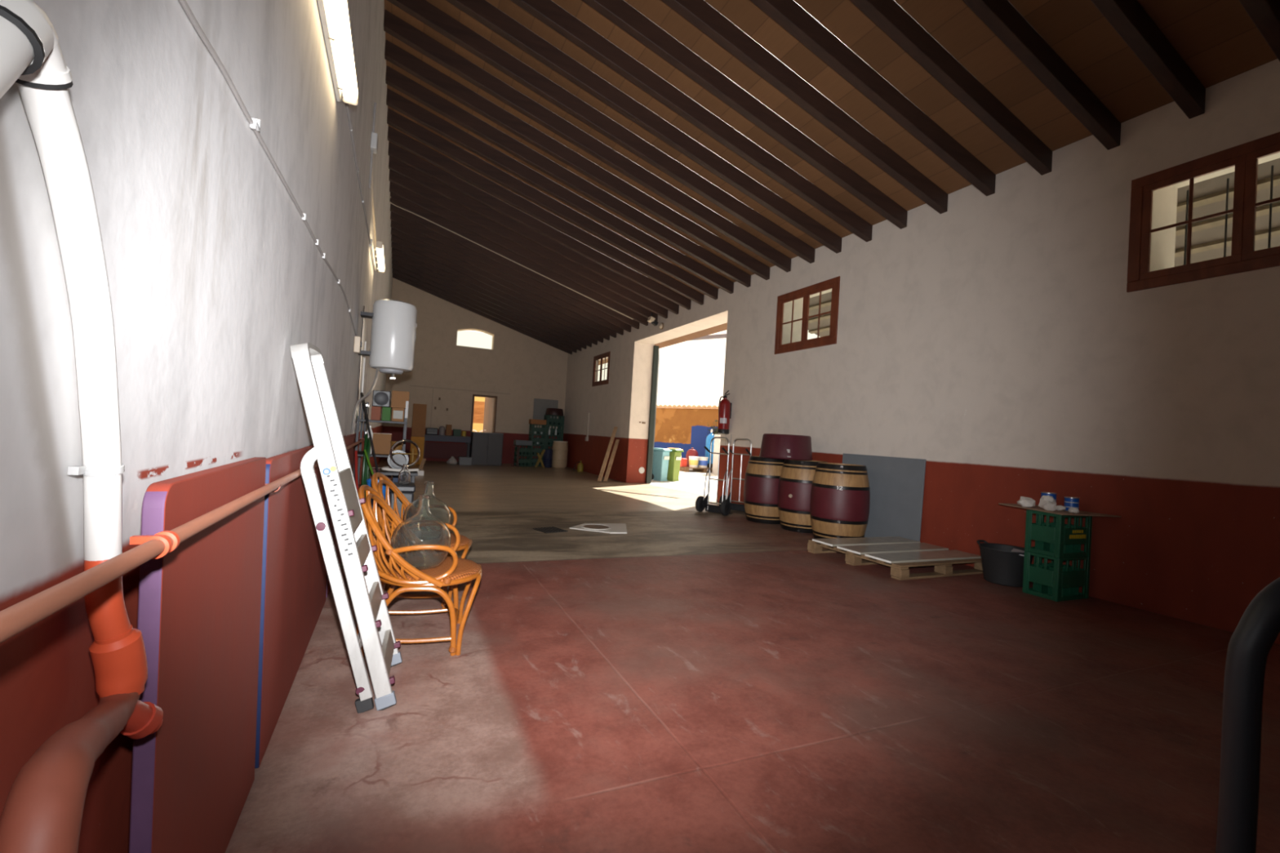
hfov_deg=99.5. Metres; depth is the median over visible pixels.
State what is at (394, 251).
ceiling beam
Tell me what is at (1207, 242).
window
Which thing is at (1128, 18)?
ceiling beam
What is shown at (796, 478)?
wine barrel
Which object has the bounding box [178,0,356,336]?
cable
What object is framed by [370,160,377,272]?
cable
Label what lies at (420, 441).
carton
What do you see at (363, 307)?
pipe
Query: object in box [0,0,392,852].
wall
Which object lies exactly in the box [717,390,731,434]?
fire extinguisher
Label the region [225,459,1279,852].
floor
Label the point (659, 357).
door
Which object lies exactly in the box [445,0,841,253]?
ceiling beam
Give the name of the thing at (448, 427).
box
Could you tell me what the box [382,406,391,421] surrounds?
box
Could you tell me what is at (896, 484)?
sheet
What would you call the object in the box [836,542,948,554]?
stone slab
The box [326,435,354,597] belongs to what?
board
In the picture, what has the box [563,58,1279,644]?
wall
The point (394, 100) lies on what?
ceiling beam
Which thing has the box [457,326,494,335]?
trim
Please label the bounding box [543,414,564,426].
crate
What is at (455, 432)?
box
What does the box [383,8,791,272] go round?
ceiling beam
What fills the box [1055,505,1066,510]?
paper wad
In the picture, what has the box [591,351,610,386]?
window
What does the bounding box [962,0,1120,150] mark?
ceiling beam
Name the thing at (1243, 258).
window
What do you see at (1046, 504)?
paper wad
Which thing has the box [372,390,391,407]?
speaker
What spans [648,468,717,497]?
courtyard
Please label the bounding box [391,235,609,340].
ceiling beam
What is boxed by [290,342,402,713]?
stepladder
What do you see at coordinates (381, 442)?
carton
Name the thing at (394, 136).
ceiling beam
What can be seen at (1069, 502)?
tin
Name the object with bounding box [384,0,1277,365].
ceiling
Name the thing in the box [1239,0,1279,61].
ceiling beam
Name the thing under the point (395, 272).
ceiling beam
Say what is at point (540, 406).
wall panel
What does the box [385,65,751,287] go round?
ceiling beam
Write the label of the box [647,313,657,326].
ceiling lamp
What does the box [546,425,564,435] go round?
crate
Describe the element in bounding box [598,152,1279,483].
wall
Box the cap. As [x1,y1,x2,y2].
[638,466,644,473]
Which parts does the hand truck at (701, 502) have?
axle plate, frame, toe plate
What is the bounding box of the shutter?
[482,397,494,432]
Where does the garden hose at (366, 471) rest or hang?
hanging from the pipe at (17, 618)
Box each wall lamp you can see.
[316,0,358,105]
[369,239,385,272]
[658,322,663,329]
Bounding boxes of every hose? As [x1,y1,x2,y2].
[354,450,386,558]
[360,433,370,498]
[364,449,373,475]
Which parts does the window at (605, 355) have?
sash, sash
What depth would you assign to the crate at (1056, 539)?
4.74 m
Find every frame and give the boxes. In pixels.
[534,449,545,467]
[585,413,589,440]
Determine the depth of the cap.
14.89 m
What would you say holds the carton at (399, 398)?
on the box at (397, 414)
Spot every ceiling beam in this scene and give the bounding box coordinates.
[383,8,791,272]
[384,40,769,279]
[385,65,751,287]
[386,0,815,263]
[386,88,733,293]
[386,108,718,299]
[387,125,704,305]
[387,142,691,310]
[388,155,679,314]
[389,168,667,318]
[389,181,657,321]
[389,192,648,325]
[390,203,639,328]
[390,211,631,332]
[391,220,623,335]
[391,227,616,337]
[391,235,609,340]
[391,241,603,342]
[391,248,597,345]
[391,253,591,346]
[391,259,586,349]
[391,264,581,351]
[392,269,577,352]
[392,273,572,354]
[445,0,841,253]
[510,0,872,242]
[582,0,907,229]
[661,0,948,213]
[750,0,995,196]
[849,0,1052,175]
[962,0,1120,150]
[1090,0,1205,119]
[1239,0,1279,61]
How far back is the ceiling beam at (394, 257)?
16.72 m
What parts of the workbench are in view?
panel, leg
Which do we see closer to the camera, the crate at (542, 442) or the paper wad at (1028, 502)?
the paper wad at (1028, 502)
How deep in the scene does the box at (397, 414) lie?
6.39 m
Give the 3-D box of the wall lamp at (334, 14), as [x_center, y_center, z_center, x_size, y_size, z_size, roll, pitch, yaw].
[-1.387,-1.921,2.444,0.114,0.092,1.590,4,-1,-24]
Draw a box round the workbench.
[423,434,471,458]
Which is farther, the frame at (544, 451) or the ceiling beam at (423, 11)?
the frame at (544, 451)
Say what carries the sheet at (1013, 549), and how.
in the bucket at (1001, 566)
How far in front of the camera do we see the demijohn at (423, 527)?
2.88 m
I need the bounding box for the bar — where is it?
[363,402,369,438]
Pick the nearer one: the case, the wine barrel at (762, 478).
the wine barrel at (762, 478)
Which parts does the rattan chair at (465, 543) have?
rail, rail, armrest, seat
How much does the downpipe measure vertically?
1.644 m
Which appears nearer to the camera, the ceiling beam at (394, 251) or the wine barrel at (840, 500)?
the wine barrel at (840, 500)
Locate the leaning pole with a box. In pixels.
[360,392,379,478]
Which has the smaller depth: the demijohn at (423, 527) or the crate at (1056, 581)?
the demijohn at (423, 527)
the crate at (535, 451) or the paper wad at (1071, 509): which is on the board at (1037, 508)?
the paper wad at (1071, 509)
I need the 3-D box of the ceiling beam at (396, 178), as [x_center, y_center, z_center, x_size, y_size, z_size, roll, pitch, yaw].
[-2.115,-3.807,11.806,6.200,2.024,0.095,4,-1,-24]
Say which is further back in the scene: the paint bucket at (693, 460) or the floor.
the paint bucket at (693, 460)
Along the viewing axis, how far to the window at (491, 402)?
19.71 m
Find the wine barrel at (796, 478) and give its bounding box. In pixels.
[777,459,827,533]
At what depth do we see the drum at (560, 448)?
19.04 m
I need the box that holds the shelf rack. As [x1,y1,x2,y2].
[353,400,408,493]
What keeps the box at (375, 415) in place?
on the shelf rack
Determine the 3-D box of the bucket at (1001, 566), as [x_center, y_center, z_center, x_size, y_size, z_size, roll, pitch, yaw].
[3.509,1.318,5.200,0.450,0.360,0.450,3,-1,22]
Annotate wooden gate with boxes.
[472,400,484,423]
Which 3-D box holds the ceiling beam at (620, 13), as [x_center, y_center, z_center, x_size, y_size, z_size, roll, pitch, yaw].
[0.620,-3.744,5.695,6.200,2.024,0.095,4,-1,-24]
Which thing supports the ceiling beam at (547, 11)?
attached to the ceiling
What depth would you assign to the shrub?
23.29 m
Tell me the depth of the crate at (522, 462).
18.79 m
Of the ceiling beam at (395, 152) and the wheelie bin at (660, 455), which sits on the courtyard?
the wheelie bin at (660, 455)
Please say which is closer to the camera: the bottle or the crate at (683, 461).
the bottle
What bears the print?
attached to the stepladder
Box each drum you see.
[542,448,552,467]
[551,440,568,467]
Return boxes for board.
[128,457,266,852]
[254,444,328,768]
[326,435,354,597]
[998,502,1120,517]
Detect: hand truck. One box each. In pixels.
[695,436,733,515]
[719,438,751,511]
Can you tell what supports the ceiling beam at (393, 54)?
attached to the ceiling
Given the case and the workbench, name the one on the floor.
the workbench
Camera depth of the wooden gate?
20.95 m
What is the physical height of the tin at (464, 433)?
0.170 m
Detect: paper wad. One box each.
[1017,496,1035,507]
[1038,495,1056,508]
[1041,500,1056,511]
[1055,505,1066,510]
[1067,507,1079,513]
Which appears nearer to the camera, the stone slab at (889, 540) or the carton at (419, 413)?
the stone slab at (889, 540)
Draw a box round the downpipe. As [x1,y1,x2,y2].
[0,0,163,852]
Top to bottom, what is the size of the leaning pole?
1.510 m
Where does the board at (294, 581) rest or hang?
on the floor
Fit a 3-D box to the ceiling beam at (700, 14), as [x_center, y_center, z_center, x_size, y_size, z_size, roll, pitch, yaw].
[0.848,-3.738,5.186,6.200,2.024,0.095,4,-1,-24]
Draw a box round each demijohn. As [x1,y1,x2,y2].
[391,494,451,569]
[402,480,450,524]
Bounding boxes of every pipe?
[0,438,364,643]
[355,306,364,422]
[357,317,365,416]
[360,329,365,398]
[360,341,366,403]
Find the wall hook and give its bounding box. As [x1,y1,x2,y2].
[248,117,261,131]
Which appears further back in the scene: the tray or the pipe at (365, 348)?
the tray
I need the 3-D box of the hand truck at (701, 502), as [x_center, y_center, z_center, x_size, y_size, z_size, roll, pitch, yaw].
[1.268,0.796,8.886,0.546,1.254,0.425,3,-1,38]
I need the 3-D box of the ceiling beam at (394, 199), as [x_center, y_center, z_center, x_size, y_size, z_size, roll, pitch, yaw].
[-2.571,-3.818,12.825,6.200,2.024,0.095,4,-1,-24]
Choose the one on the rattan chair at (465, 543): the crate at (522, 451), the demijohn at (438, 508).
the demijohn at (438, 508)
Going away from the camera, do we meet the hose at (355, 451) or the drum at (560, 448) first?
the hose at (355, 451)
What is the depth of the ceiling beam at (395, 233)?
14.67 m
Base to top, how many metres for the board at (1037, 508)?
0.010 m
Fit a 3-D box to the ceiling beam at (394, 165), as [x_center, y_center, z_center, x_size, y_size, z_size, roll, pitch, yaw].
[-1.888,-3.802,11.297,6.200,2.024,0.095,4,-1,-24]
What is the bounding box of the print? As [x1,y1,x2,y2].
[326,475,352,555]
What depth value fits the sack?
17.67 m
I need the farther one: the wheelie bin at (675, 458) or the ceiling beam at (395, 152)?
the wheelie bin at (675, 458)
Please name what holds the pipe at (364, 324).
attached to the wall at (215, 271)
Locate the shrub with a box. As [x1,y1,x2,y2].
[706,419,719,437]
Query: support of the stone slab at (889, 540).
on the wooden pallet at (900, 571)
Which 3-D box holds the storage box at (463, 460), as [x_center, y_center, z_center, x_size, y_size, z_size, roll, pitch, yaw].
[-5.764,1.130,17.833,0.380,0.260,0.340,4,-1,-24]
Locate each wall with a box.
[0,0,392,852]
[380,277,568,463]
[472,396,484,431]
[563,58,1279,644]
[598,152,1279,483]
[653,404,718,466]
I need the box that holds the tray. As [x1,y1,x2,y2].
[513,440,532,445]
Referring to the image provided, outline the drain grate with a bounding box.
[533,526,568,533]
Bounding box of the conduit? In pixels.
[409,385,511,427]
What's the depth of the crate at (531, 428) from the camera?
19.36 m
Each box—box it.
[353,336,362,353]
[368,102,377,188]
[370,406,381,420]
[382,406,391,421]
[391,407,404,422]
[445,424,452,435]
[453,429,461,435]
[457,456,471,465]
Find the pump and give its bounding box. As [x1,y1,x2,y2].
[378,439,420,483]
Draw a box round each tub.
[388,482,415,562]
[759,433,812,460]
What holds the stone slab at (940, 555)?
on the wooden pallet at (900, 571)
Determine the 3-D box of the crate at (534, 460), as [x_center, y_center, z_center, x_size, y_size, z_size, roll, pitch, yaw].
[-3.743,1.223,19.483,0.540,0.370,0.413,4,-1,-24]
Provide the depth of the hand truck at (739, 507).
9.33 m
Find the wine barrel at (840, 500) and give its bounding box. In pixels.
[809,462,870,538]
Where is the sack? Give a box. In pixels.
[446,456,457,464]
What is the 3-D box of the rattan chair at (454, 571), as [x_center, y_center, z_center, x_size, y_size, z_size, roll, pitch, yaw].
[-1.213,0.758,2.997,0.676,0.850,0.697,4,-1,-17]
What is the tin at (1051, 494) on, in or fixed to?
on the board at (1037, 508)
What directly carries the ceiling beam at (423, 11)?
attached to the ceiling
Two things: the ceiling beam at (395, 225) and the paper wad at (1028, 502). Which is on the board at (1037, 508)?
the paper wad at (1028, 502)
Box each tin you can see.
[462,431,466,436]
[1040,492,1057,506]
[1063,496,1079,511]
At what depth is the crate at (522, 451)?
18.80 m
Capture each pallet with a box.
[679,466,712,472]
[807,539,982,580]
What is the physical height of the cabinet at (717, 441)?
1.550 m
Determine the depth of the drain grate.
6.46 m
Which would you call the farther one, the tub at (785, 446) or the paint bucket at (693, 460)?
the paint bucket at (693, 460)
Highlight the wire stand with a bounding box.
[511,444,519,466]
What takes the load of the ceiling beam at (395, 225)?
attached to the ceiling
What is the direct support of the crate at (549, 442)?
on the crate
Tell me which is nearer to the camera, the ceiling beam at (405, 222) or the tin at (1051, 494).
the tin at (1051, 494)
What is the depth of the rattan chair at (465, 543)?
3.65 m
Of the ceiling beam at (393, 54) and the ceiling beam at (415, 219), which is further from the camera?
the ceiling beam at (415, 219)
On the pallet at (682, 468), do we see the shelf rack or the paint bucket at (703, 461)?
the paint bucket at (703, 461)
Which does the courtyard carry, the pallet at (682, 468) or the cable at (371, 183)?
the pallet at (682, 468)
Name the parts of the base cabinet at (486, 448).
door, door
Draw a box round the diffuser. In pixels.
[376,248,384,271]
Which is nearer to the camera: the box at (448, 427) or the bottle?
the bottle
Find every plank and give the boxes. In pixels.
[418,458,426,469]
[597,426,617,481]
[603,439,619,481]
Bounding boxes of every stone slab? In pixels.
[812,536,919,546]
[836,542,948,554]
[864,550,981,563]
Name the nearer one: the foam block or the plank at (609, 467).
the foam block
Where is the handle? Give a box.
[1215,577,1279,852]
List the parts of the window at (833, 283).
sash, sash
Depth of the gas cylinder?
22.45 m
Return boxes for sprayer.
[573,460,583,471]
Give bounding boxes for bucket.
[365,478,386,530]
[688,456,698,467]
[697,456,708,467]
[977,539,1033,586]
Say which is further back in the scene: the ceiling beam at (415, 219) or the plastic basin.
the plastic basin
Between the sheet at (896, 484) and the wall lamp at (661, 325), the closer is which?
the sheet at (896, 484)
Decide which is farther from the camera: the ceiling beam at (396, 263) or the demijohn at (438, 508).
the ceiling beam at (396, 263)
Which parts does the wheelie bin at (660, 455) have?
lid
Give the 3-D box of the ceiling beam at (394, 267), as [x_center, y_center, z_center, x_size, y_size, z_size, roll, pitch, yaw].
[-4.851,-3.871,17.918,6.200,2.024,0.095,4,-1,-24]
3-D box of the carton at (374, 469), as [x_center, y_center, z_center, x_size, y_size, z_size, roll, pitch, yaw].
[-3.147,0.625,6.487,0.300,0.264,0.300,4,-1,-24]
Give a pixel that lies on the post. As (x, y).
(655, 348)
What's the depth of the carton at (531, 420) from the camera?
19.29 m
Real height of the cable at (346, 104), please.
0.140 m
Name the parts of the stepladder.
support frame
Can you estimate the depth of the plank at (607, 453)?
14.86 m
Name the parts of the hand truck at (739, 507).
toe plate, frame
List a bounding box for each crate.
[513,454,532,466]
[514,444,532,456]
[528,423,546,435]
[528,434,546,445]
[531,455,543,466]
[532,444,545,455]
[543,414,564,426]
[545,435,563,445]
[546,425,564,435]
[680,457,687,466]
[1022,551,1090,601]
[1024,509,1092,558]
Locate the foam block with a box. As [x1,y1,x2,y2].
[408,468,423,475]
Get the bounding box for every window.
[470,394,497,435]
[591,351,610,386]
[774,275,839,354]
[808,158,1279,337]
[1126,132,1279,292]
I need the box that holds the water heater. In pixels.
[350,299,417,434]
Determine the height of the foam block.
0.120 m
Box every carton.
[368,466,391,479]
[371,432,391,454]
[391,390,409,408]
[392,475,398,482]
[408,435,424,465]
[411,403,426,436]
[528,418,546,424]
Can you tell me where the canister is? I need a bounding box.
[438,426,444,435]
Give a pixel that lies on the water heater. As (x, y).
(393, 323)
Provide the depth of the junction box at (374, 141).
5.78 m
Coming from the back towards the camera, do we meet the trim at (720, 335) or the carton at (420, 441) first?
the carton at (420, 441)
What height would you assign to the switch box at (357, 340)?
0.160 m
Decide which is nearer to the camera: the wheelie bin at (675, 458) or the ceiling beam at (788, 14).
the ceiling beam at (788, 14)
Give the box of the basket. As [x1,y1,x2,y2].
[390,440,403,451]
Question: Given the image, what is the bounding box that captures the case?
[425,427,438,435]
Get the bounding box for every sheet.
[842,453,926,541]
[1010,548,1024,556]
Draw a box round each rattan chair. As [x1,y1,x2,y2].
[356,484,482,657]
[370,472,472,608]
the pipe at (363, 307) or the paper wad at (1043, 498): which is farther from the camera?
the pipe at (363, 307)
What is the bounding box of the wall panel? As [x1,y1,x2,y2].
[533,398,558,419]
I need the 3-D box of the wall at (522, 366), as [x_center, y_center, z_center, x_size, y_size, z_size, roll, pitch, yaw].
[-5.588,-1.751,19.613,7.100,6.471,0.400,4,-1,-24]
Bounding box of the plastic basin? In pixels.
[545,408,563,415]
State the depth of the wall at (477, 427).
24.26 m
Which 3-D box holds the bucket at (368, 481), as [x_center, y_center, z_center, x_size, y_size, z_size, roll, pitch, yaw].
[-2.037,0.778,4.158,0.160,0.740,0.160,4,-1,-24]
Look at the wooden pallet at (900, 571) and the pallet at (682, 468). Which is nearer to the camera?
the wooden pallet at (900, 571)
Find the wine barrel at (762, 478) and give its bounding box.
[743,455,784,524]
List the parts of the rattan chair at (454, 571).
rail, rail, armrest, armrest, seat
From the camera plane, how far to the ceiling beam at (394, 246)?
15.70 m
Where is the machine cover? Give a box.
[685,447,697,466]
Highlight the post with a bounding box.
[644,345,658,483]
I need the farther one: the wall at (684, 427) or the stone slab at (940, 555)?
the wall at (684, 427)
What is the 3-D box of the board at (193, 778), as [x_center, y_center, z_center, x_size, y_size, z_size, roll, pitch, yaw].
[-1.085,0.631,1.381,0.034,1.055,0.845,2,0,-24]
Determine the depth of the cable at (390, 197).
12.58 m
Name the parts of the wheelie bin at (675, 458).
lid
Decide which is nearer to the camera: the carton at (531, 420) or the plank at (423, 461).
the plank at (423, 461)
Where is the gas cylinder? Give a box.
[705,429,714,467]
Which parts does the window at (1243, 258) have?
sash, sash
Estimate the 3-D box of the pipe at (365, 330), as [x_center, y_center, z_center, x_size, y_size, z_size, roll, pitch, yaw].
[-3.272,-0.672,6.372,0.022,0.941,0.043,4,-1,-24]
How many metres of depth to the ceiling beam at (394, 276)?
18.77 m
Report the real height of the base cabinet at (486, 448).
1.095 m
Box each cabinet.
[469,431,503,466]
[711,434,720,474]
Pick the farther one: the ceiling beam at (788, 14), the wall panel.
the wall panel
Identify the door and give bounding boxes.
[651,357,659,478]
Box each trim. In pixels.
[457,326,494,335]
[690,333,726,340]
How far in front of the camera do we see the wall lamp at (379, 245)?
6.95 m
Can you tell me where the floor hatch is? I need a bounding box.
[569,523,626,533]
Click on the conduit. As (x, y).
(410, 385)
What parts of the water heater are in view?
tank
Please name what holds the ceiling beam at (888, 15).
attached to the ceiling
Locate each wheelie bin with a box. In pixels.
[651,448,671,481]
[666,448,684,481]
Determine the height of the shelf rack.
1.440 m
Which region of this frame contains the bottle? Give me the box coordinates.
[365,426,373,453]
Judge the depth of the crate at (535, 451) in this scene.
19.34 m
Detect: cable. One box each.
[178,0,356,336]
[345,102,371,244]
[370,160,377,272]
[389,196,632,319]
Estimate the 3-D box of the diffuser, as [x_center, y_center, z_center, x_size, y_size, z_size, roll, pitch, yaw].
[-3.415,-2.222,7.131,0.075,0.085,1.150,4,-1,-24]

